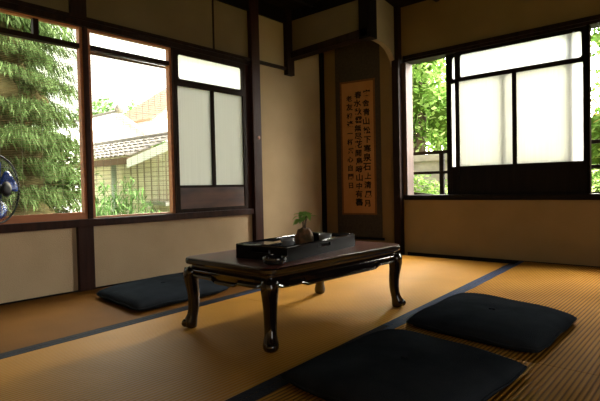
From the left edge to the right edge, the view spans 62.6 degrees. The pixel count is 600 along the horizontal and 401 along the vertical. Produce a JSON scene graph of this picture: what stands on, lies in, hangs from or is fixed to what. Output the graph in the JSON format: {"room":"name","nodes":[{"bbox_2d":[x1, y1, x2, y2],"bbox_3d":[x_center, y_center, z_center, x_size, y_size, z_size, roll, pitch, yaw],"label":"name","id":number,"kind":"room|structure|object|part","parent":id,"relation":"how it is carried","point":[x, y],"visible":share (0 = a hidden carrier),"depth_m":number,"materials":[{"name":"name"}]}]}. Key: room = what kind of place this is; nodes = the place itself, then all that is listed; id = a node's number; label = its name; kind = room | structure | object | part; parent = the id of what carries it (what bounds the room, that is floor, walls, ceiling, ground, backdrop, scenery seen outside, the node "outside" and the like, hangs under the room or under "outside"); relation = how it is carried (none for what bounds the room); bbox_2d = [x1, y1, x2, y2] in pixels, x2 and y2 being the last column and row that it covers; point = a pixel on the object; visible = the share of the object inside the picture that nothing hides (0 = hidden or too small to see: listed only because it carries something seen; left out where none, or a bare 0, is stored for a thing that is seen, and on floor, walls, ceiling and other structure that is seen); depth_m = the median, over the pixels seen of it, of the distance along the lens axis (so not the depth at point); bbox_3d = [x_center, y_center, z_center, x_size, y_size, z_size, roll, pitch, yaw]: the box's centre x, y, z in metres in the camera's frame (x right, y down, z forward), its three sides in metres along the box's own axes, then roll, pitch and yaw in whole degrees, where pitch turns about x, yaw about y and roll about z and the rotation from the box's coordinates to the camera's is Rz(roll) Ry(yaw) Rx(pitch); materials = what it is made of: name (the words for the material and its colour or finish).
{"room":"japanese tatami room","nodes":[
{"label":"japanese tatami room","id":0,"kind":"room"},
{"bbox_2d":[0,0,321,303],"bbox_3d":[-1.454,-0.480,3.305,0.100,2.545,5.605,0,2,41],"label":"wall","id":1,"kind":"structure","parent":0,"point":[33,264],"depth_m":3.96,"materials":[{"name":"beige paint"}]},
{"bbox_2d":[0,8,87,223],"bbox_3d":[-1.687,-0.498,3.005,0.044,1.267,0.748,0,2,41],"label":"window","id":2,"kind":"structure","parent":1,"relation":"in","point":[34,35],"depth_m":3.19,"materials":[{"name":"orange wood"}]},
{"bbox_2d":[0,34,81,215],"bbox_3d":[-1.723,-0.442,3.050,0.022,1.156,0.745,0,2,41],"label":"screen","id":3,"kind":"object","parent":2,"relation":"attached to","point":[58,55],"visible":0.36,"depth_m":3.13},
{"bbox_2d":[68,0,86,16],"bbox_3d":[-1.475,-1.468,3.228,0.088,0.565,0.106,0,2,41],"label":"post","id":4,"kind":"object","parent":1,"relation":"attached to","point":[78,7],"visible":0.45,"depth_m":3.20,"materials":[{"name":"brown wood"}]},
{"bbox_2d":[76,226,95,291],"bbox_3d":[-1.434,0.398,3.278,0.088,0.459,0.106,0,2,41],"label":"post","id":5,"kind":"object","parent":1,"relation":"attached to","point":[86,280],"visible":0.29,"depth_m":3.24,"materials":[{"name":"red wood"}]},
{"bbox_2d":[82,27,93,218],"bbox_3d":[-1.429,-0.513,3.299,0.066,1.290,0.030,0,2,41],"label":"post","id":6,"kind":"object","parent":1,"relation":"attached to","point":[84,29],"visible":0.6,"depth_m":3.28,"materials":[{"name":"red wood"}]},
{"bbox_2d":[0,272,182,305],"bbox_3d":[-1.485,0.610,3.184,0.015,0.042,5.305,0,2,41],"label":"baseboard","id":7,"kind":"structure","parent":1,"relation":"attached to","point":[180,272],"depth_m":3.11,"materials":[{"name":"brown wood"}]},
{"bbox_2d":[0,208,253,232],"bbox_3d":[-1.861,0.170,2.817,0.130,0.050,4.290,0,2,41],"label":"sill","id":8,"kind":"structure","parent":1,"relation":"attached to","point":[48,225],"depth_m":3.38,"materials":[{"name":"red wood"}]},
{"bbox_2d":[87,29,174,217],"bbox_3d":[-1.204,-0.523,3.558,0.044,1.267,0.654,0,2,41],"label":"window","id":9,"kind":"structure","parent":1,"relation":"in","point":[167,63],"depth_m":3.63,"materials":[{"name":"orange wood"}]},
{"bbox_2d":[90,51,169,215],"bbox_3d":[-1.222,-0.461,3.625,0.022,1.142,0.710,0,2,41],"label":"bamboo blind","id":10,"kind":"object","parent":9,"relation":"attached to","point":[91,53],"visible":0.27,"depth_m":3.59,"materials":[{"name":"clear glass"}]},
{"bbox_2d":[0,0,286,69],"bbox_3d":[-1.726,-1.159,2.950,0.114,0.060,4.760,0,2,41],"label":"lintel","id":11,"kind":"object","parent":1,"relation":"attached to","point":[18,6],"visible":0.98,"depth_m":3.41,"materials":[{"name":"brown wood"}]},
{"bbox_2d":[171,47,251,212],"bbox_3d":[-0.718,-0.550,4.102,0.063,1.270,0.802,0,2,41],"label":"window","id":12,"kind":"structure","parent":1,"relation":"in","point":[209,98],"depth_m":4.05,"materials":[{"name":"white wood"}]},
{"bbox_3d":[-0.840,-0.508,3.937,0.002,0.783,0.331,0,2,41],"label":"pane","id":13,"kind":"part","parent":12,"relation":"part of","materials":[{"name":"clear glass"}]},
{"bbox_3d":[-0.736,-1.045,4.055,0.002,0.209,0.674,0,2,41],"label":"pane","id":14,"kind":"part","parent":12,"relation":"part of","materials":[{"name":"clear glass"}]},
{"bbox_3d":[-0.607,-0.520,4.205,0.002,0.783,0.323,0,2,41],"label":"pane","id":15,"kind":"part","parent":12,"relation":"part of","materials":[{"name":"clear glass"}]},
{"bbox_2d":[212,0,214,48],"bbox_3d":[-0.716,-1.454,4.070,0.006,0.423,0.015,0,2,41],"label":"batten","id":16,"kind":"object","parent":1,"relation":"attached to","point":[212,0],"visible":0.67,"depth_m":4.07,"materials":[{"name":"brown wood"}]},
{"bbox_2d":[217,0,284,22],"bbox_3d":[-1.714,-1.672,2.910,0.024,0.130,4.750,0,2,41],"label":"crown molding","id":17,"kind":"structure","parent":1,"relation":"attached to","point":[265,9],"depth_m":4.50,"materials":[{"name":"brown wood"}]},
{"bbox_2d":[319,52,326,231],"bbox_3d":[0.239,-0.650,5.150,0.030,2.379,0.050,0,2,41],"label":"post","id":18,"kind":"object","parent":1,"relation":"attached to","point":[321,55],"visible":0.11,"depth_m":5.13,"materials":[{"name":"brown wood"}]},
{"bbox_2d":[292,0,358,50],"bbox_3d":[0.222,-1.620,4.513,0.838,0.405,0.055,0,2,41],"label":"wall","id":19,"kind":"structure","parent":0,"point":[343,19],"depth_m":4.47,"materials":[{"name":"paint"}]},
{"bbox_2d":[291,0,355,20],"bbox_3d":[0.203,-1.773,4.522,0.798,0.100,0.065,0,2,41],"label":"crown molding","id":20,"kind":"structure","parent":19,"relation":"attached to","point":[321,5],"depth_m":4.52,"materials":[{"name":"brown wood"}]},
{"bbox_2d":[291,27,366,60],"bbox_3d":[0.257,-1.413,4.492,0.918,0.100,0.105,0,2,41],"label":"beam","id":21,"kind":"structure","parent":19,"relation":"attached to","point":[352,37],"depth_m":4.46,"materials":[{"name":"brown wood"}]},
{"bbox_2d":[262,0,439,9],"bbox_3d":[0.394,-1.787,1.582,5.188,0.160,5.725,0,2,41],"label":"ceiling","id":22,"kind":"structure","parent":0,"point":[285,4],"depth_m":4.55,"materials":[{"name":"brown wood"}]},
{"bbox_2d":[283,9,294,76],"bbox_3d":[-0.108,-1.511,4.736,0.048,0.620,0.100,0,2,41],"label":"post","id":23,"kind":"object","parent":22,"relation":"hanging from","point":[287,26],"visible":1,"depth_m":4.71,"materials":[{"name":"brown wood"}]},
{"bbox_2d":[358,0,376,41],"bbox_3d":[0.576,-1.600,4.209,0.115,0.445,0.110,0,2,41],"label":"post","id":24,"kind":"object","parent":22,"relation":"hanging from","point":[367,9],"visible":1,"depth_m":4.17,"materials":[{"name":"brown wood"}]},
{"bbox_2d":[324,45,394,252],"bbox_3d":[0.642,-0.573,5.028,0.838,2.545,0.290,0,2,41],"label":"wall","id":25,"kind":"structure","parent":0,"point":[329,56],"depth_m":4.87,"materials":[{"name":"brown paint"}]},
{"bbox_2d":[334,41,384,240],"bbox_3d":[0.578,-0.671,4.961,0.530,2.135,0.027,0,2,30],"label":"scroll","id":26,"kind":"object","parent":25,"relation":"hanging from","point":[357,65],"visible":0.98,"depth_m":4.96,"materials":[{"name":"fabric"}]},
{"bbox_2d":[371,0,393,66],"bbox_3d":[0.732,-1.556,4.498,0.050,0.555,0.622,0,2,33],"label":"wall","id":27,"kind":"structure","parent":0,"point":[385,11],"depth_m":4.55,"materials":[{"name":"beige paint"}]},
{"bbox_2d":[401,0,599,266],"bbox_3d":[2.572,-0.572,3.446,4.150,2.545,0.100,0,2,41],"label":"wall","id":28,"kind":"structure","parent":0,"point":[548,231],"depth_m":4.18,"materials":[{"name":"paint"}]},
{"bbox_2d":[401,63,413,194],"bbox_3d":[1.043,-0.686,4.783,0.048,1.264,0.125,0,2,41],"label":"window frame","id":29,"kind":"structure","parent":28,"relation":"attached to","point":[406,69],"depth_m":4.75,"materials":[{"name":"brown wood"}]},
{"bbox_2d":[446,54,455,194],"bbox_3d":[1.738,-0.689,4.164,1.045,1.272,0.026,0,2,41],"label":"window","id":30,"kind":"structure","parent":28,"relation":"in","point":[450,72],"depth_m":4.47,"materials":[{"name":"brown wood"}]},
{"bbox_3d":[1.729,-1.189,4.152,0.957,0.217,0.002,0,2,41],"label":"pane","id":31,"kind":"part","parent":30,"relation":"part of","materials":[{"name":"clear glass"}]},
{"bbox_3d":[1.547,-0.681,4.334,0.453,0.763,0.002,0,2,41],"label":"pane","id":32,"kind":"part","parent":30,"relation":"part of","materials":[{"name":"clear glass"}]},
{"bbox_2d":[402,14,599,64],"bbox_3d":[2.566,-1.343,3.407,4.110,0.057,0.154,0,2,41],"label":"lintel","id":33,"kind":"object","parent":28,"relation":"attached to","point":[593,21],"visible":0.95,"depth_m":4.09,"materials":[{"name":"brown wood"}]},
{"bbox_2d":[404,193,599,199],"bbox_3d":[1.766,-0.030,4.166,1.910,0.047,0.150,0,2,41],"label":"sill","id":34,"kind":"structure","parent":28,"relation":"attached to","point":[594,196],"depth_m":4.10,"materials":[{"name":"brown wood"}]},
{"bbox_2d":[408,252,599,267],"bbox_3d":[2.582,0.516,3.413,4.090,0.038,0.012,0,2,41],"label":"baseboard","id":35,"kind":"structure","parent":28,"relation":"attached to","point":[409,253],"depth_m":4.32,"materials":[{"name":"brown wood"}]},
{"bbox_2d":[454,26,586,194],"bbox_3d":[1.789,-0.688,4.076,1.045,1.272,0.026,0,2,41],"label":"window","id":36,"kind":"structure","parent":28,"relation":"in","point":[521,104],"depth_m":4.04,"materials":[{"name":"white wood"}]},
{"bbox_3d":[1.594,-0.680,4.250,0.463,0.763,0.002,0,2,41],"label":"pane","id":37,"kind":"part","parent":36,"relation":"part of","materials":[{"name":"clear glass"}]},
{"bbox_3d":[1.779,-1.188,4.064,0.977,0.217,0.002,0,2,41],"label":"pane","id":38,"kind":"part","parent":36,"relation":"part of","materials":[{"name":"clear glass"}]},
{"bbox_3d":[1.976,-0.679,3.917,0.494,0.763,0.002,0,2,41],"label":"pane","id":39,"kind":"part","parent":36,"relation":"part of","materials":[{"name":"clear glass"}]},
{"bbox_2d":[586,24,591,193],"bbox_3d":[2.182,-0.683,3.725,0.019,1.264,0.055,0,2,41],"label":"post","id":40,"kind":"object","parent":28,"relation":"attached to","point":[588,27],"visible":1,"depth_m":3.71,"materials":[{"name":"black wood"}]},
{"bbox_3d":[2.305,0.051,4.016,5.000,0.120,0.324,0,2,41],"label":"floor","id":41,"kind":"structure","parent":28,"relation":"attached to","visible":0},
{"bbox_2d":[413,139,599,194],"bbox_3d":[2.339,-0.252,4.055,4.600,0.482,0.044,0,2,41],"label":"balcony railing","id":42,"kind":"object","parent":41,"relation":"on","point":[441,172],"visible":0.09,"depth_m":4.86,"materials":[{"name":"brown wood"}]},
{"bbox_3d":[2.334,-0.477,4.049,4.600,0.032,0.044,0,2,41],"label":"rail","id":43,"kind":"part","parent":42,"relation":"part of","materials":[{"name":"brown wood"}]},
{"bbox_3d":[2.339,-0.277,4.054,4.600,0.028,0.036,0,2,41],"label":"rail","id":44,"kind":"part","parent":42,"relation":"part of","materials":[{"name":"brown wood"}]},
{"bbox_3d":[0.445,0.736,1.720,5.088,0.216,5.625,0,2,41],"label":"floor","id":45,"kind":"structure","parent":0,"visible":0},
{"bbox_2d":[0,286,257,355],"bbox_3d":[-1.166,0.619,2.736,1.050,0.035,2.948,0,2,41],"label":"mat","id":46,"kind":"object","parent":45,"relation":"on","point":[24,325],"visible":0.39,"depth_m":2.58,"materials":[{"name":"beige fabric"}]},
{"bbox_2d":[0,155,19,223],"bbox_3d":[-1.721,0.189,2.574,0.415,0.855,0.365,-1,2,-4],"label":"electric fan","id":47,"kind":"object","parent":46,"relation":"on","point":[8,184],"visible":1,"depth_m":2.63,"materials":[{"name":"blue plastic"}]},
{"bbox_3d":[-1.589,0.029,2.617,0.039,0.132,0.118,-2,2,-17],"label":"blade","id":48,"kind":"part","parent":47,"relation":"part of","materials":[{"name":"blue plastic"}]},
{"bbox_3d":[-1.580,-0.103,2.663,0.046,0.115,0.130,-1,2,1],"label":"blade","id":49,"kind":"part","parent":47,"relation":"part of","materials":[{"name":"blue plastic"}]},
{"bbox_2d":[96,273,229,310],"bbox_3d":[-0.860,0.543,3.083,0.669,0.084,0.737,0,2,41],"label":"floor cushion","id":50,"kind":"object","parent":46,"relation":"on","point":[170,289],"visible":0.75,"depth_m":2.87,"materials":[{"name":"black fabric"}]},
{"bbox_2d":[0,296,388,400],"bbox_3d":[-0.662,0.633,1.778,1.202,0.035,2.163,0,2,41],"label":"mat","id":51,"kind":"object","parent":45,"relation":"on","point":[156,358],"visible":0.96,"depth_m":1.93,"materials":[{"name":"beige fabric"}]},
{"bbox_2d":[181,241,405,352],"bbox_3d":[0.000,0.415,2.474,0.627,0.334,1.012,0,2,43],"label":"table","id":52,"kind":"object","parent":51,"relation":"on","point":[223,268],"visible":0.9,"depth_m":2.19,"materials":[{"name":"paint"}]},
{"bbox_3d":[-0.509,0.455,2.322,0.071,0.284,0.071,0,2,43],"label":"leg","id":53,"kind":"part","parent":52,"relation":"part of","materials":[{"name":"paint"}]},
{"bbox_3d":[-0.118,0.456,1.957,0.071,0.284,0.071,0,2,43],"label":"leg","id":54,"kind":"part","parent":52,"relation":"part of","materials":[{"name":"paint"}]},
{"bbox_2d":[262,254,286,264],"bbox_3d":[-0.106,0.244,2.028,0.100,0.036,0.104,0,2,41],"label":"ashtray","id":55,"kind":"object","parent":52,"relation":"on","point":[271,259],"visible":1,"depth_m":1.99,"materials":[{"name":"black ceramic"}]},
{"bbox_2d":[236,232,354,261],"bbox_3d":[-0.001,0.216,2.409,0.286,0.066,0.612,0,2,34],"label":"serving tray","id":56,"kind":"object","parent":52,"relation":"on","point":[343,240],"visible":0.76,"depth_m":2.23,"materials":[{"name":"black paint"}]},
{"bbox_2d":[252,241,281,252],"bbox_3d":[-0.153,0.220,2.264,0.096,0.052,0.116,0,2,31],"label":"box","id":57,"kind":"object","parent":56,"relation":"in","point":[264,242],"visible":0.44,"depth_m":2.23,"materials":[{"name":"black wood"}]},
{"bbox_3d":[-0.154,0.203,2.264,0.096,0.018,0.116,0,2,31],"label":"lid","id":58,"kind":"part","parent":57,"relation":"part of","materials":[{"name":"black wood"}]},
{"bbox_2d":[280,237,293,245],"bbox_3d":[-0.060,0.210,2.358,0.067,0.062,0.067,0,2,41],"label":"tea cup","id":59,"kind":"object","parent":56,"relation":"in","point":[286,241],"visible":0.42,"depth_m":2.33,"materials":[{"name":"grey ceramic"}]},
{"bbox_2d":[293,211,315,243],"bbox_3d":[0.018,0.145,2.513,0.130,0.180,0.136,0,2,41],"label":"potted plant","id":60,"kind":"object","parent":56,"relation":"in","point":[303,235],"visible":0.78,"depth_m":2.48,"materials":[{"name":"brown plant"}]},
{"bbox_3d":[0.023,0.105,2.508,0.036,0.093,0.067,-1,2,3],"label":"stem","id":61,"kind":"part","parent":60,"relation":"part of","materials":[{"name":"brown plant"}]},
{"bbox_2d":[318,233,331,245],"bbox_3d":[0.128,0.202,2.520,0.067,0.062,0.067,0,2,41],"label":"tea cup","id":62,"kind":"object","parent":56,"relation":"in","point":[323,235],"visible":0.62,"depth_m":2.50,"materials":[{"name":"grey ceramic"}]},
{"bbox_3d":[0.119,0.423,2.994,0.071,0.284,0.071,0,2,43],"label":"leg","id":63,"kind":"part","parent":52,"relation":"part of","materials":[{"name":"paint"}]},
{"bbox_3d":[0.510,0.424,2.628,0.071,0.284,0.071,0,2,43],"label":"leg","id":64,"kind":"part","parent":52,"relation":"part of","materials":[{"name":"paint"}]},
{"bbox_2d":[247,0,263,240],"bbox_3d":[-0.414,-0.616,4.427,0.114,2.379,0.100,0,2,41],"label":"post","id":65,"kind":"object","parent":45,"relation":"on","point":[252,13],"visible":0.68,"depth_m":4.38,"materials":[{"name":"red wood"}]},
{"bbox_2d":[235,255,512,325],"bbox_3d":[0.651,0.559,3.464,1.198,0.035,2.103,0,2,41],"label":"mat","id":66,"kind":"object","parent":45,"relation":"on","point":[424,282],"visible":0.55,"depth_m":3.07,"materials":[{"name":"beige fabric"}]},
{"bbox_2d":[391,6,404,254],"bbox_3d":[0.973,-0.657,4.792,0.074,2.379,0.165,0,2,41],"label":"post","id":67,"kind":"object","parent":45,"relation":"on","point":[396,63],"visible":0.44,"depth_m":4.73,"materials":[{"name":"brown wood"}]},
{"bbox_2d":[241,356,599,400],"bbox_3d":[0.133,0.636,1.025,1.210,0.035,2.073,0,2,41],"label":"mat","id":68,"kind":"object","parent":45,"relation":"on","point":[538,382],"visible":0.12,"depth_m":1.56,"materials":[{"name":"beige wicker"}]},
{"bbox_2d":[281,329,526,400],"bbox_3d":[0.360,0.556,1.657,0.616,0.081,0.730,0,2,41],"label":"floor cushion","id":69,"kind":"object","parent":68,"relation":"on","point":[388,364],"visible":1,"depth_m":1.55,"materials":[{"name":"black fabric"}]},
{"bbox_2d":[383,261,599,375],"bbox_3d":[1.497,0.559,2.776,1.094,0.035,2.421,0,2,38],"label":"mat","id":70,"kind":"object","parent":45,"relation":"on","point":[573,290],"visible":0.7,"depth_m":2.67,"materials":[{"name":"beige wicker"}]},
{"bbox_2d":[406,293,576,352],"bbox_3d":[0.897,0.528,2.295,0.627,0.078,0.764,0,2,41],"label":"floor cushion","id":71,"kind":"object","parent":70,"relation":"on","point":[496,321],"visible":1,"depth_m":2.11,"materials":[{"name":"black fabric"}]},
{"bbox_3d":[2.390,3.214,17.973,100.000,0.200,90.000,0,2,41],"label":"ground","id":72,"kind":"structure","parent":0,"visible":0},
{"bbox_2d":[0,13,99,215],"bbox_3d":[-3.955,-0.490,5.694,2.506,8.150,2.315,0,2,41],"label":"evergreen tree","id":73,"kind":"object","parent":72,"relation":"on","point":[7,21],"visible":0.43,"depth_m":5.54,"materials":[{"name":"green plant"}]},
{"bbox_3d":[-3.952,-0.357,5.698,2.506,7.541,2.315,0,2,41],"label":"crown","id":74,"kind":"part","parent":73,"relation":"part of","materials":[{"name":"green plant"}]},
{"bbox_2d":[43,128,102,212],"bbox_3d":[-4.425,1.103,8.629,1.449,4.831,1.811,0,2,41],"label":"shrub","id":75,"kind":"object","parent":72,"relation":"on","point":[70,154],"visible":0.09,"depth_m":8.61,"materials":[{"name":"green plant"}]},
{"bbox_3d":[-4.436,-0.227,8.575,0.600,1.581,1.131,0,2,41],"label":"crown","id":76,"kind":"part","parent":75,"relation":"part of","materials":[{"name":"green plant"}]},
{"bbox_2d":[57,104,148,212],"bbox_3d":[-5.293,0.516,13.162,2.727,5.792,3.210,0,2,41],"label":"gabled house","id":77,"kind":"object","parent":72,"relation":"on","point":[125,120],"visible":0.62,"depth_m":12.34,"materials":[{"name":"grey tile"}]},
{"bbox_2d":[71,96,140,119],"bbox_3d":[-6.450,-0.361,19.033,2.186,7.307,4.653,0,2,41],"label":"broadleaf tree","id":78,"kind":"object","parent":72,"relation":"on","point":[94,103],"visible":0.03,"depth_m":17.87,"materials":[{"name":"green plant"}]},
{"bbox_2d":[69,176,159,215],"bbox_3d":[-3.042,1.540,8.276,1.612,3.909,1.485,0,2,41],"label":"bamboo plant","id":79,"kind":"object","parent":72,"relation":"on","point":[133,194],"visible":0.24,"depth_m":8.20,"materials":[{"name":"green plant"}]},
{"bbox_2d":[64,131,169,214],"bbox_3d":[-3.229,1.081,9.997,3.800,4.742,1.450,0,2,41],"label":"house","id":80,"kind":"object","parent":72,"relation":"on","point":[160,170],"visible":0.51,"depth_m":9.35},
{"bbox_2d":[124,88,166,133],"bbox_3d":[-3.562,-0.584,17.649,2.840,7.670,5.600,0,2,41],"label":"house","id":81,"kind":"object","parent":72,"relation":"on","point":[148,119],"visible":0.13,"depth_m":15.30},
{"bbox_3d":[4.959,1.156,8.739,20.000,4.300,8.400,0,2,41],"label":"hill","id":82,"kind":"object","parent":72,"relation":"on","visible":0},
{"bbox_2d":[412,58,446,155],"bbox_3d":[2.131,-2.216,9.217,2.705,5.385,3.334,-2,2,-26],"label":"maple tree","id":83,"kind":"object","parent":82,"relation":"on","point":[424,105],"visible":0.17,"depth_m":8.64,"materials":[{"name":"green plant"}]},
{"bbox_2d":[413,58,446,153],"bbox_3d":[3.262,-3.022,11.865,5.967,5.436,3.237,0,2,41],"label":"broadleaf tree","id":84,"kind":"object","parent":82,"relation":"on","point":[437,85],"visible":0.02,"depth_m":11.82,"materials":[{"name":"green plant"}]},
{"bbox_3d":[3.348,-3.017,11.878,4.074,3.284,1.638,0,2,41],"label":"crown","id":85,"kind":"part","parent":84,"relation":"part of","materials":[{"name":"green plant"}]},
{"bbox_2d":[413,153,447,194],"bbox_3d":[1.293,-0.188,8.486,3.300,1.060,0.320,0,2,41],"label":"wall","id":86,"kind":"structure","parent":82,"relation":"on","point":[422,163],"depth_m":7.70,"materials":[{"name":"grey stone"}]},
{"bbox_2d":[414,174,447,194],"bbox_3d":[1.699,0.044,7.112,1.830,0.905,1.020,0,2,41],"label":"shrub","id":87,"kind":"object","parent":82,"relation":"on","point":[421,180],"visible":0.09,"depth_m":7.00,"materials":[{"name":"green plant"}]},
{"bbox_2d":[591,28,599,189],"bbox_3d":[4.894,-1.702,6.319,2.556,4.388,3.653,-3,2,-45],"label":"maple tree","id":88,"kind":"object","parent":82,"relation":"on","point":[595,37],"visible":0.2,"depth_m":6.84,"materials":[{"name":"green leaves"},{"name":"brown bark"}]},
{"bbox_3d":[4.850,-1.805,6.330,2.518,2.826,1.413,0,2,41],"label":"crown","id":89,"kind":"part","parent":88,"relation":"part of","materials":[{"name":"green plant"}]},
{"bbox_2d":[592,164,599,191],"bbox_3d":[3.447,0.026,5.579,1.884,0.971,0.993,0,2,41],"label":"shrub","id":90,"kind":"object","parent":82,"relation":"on","point":[598,173],"visible":0.02,"depth_m":5.58,"materials":[{"name":"green plant"}]}
]}

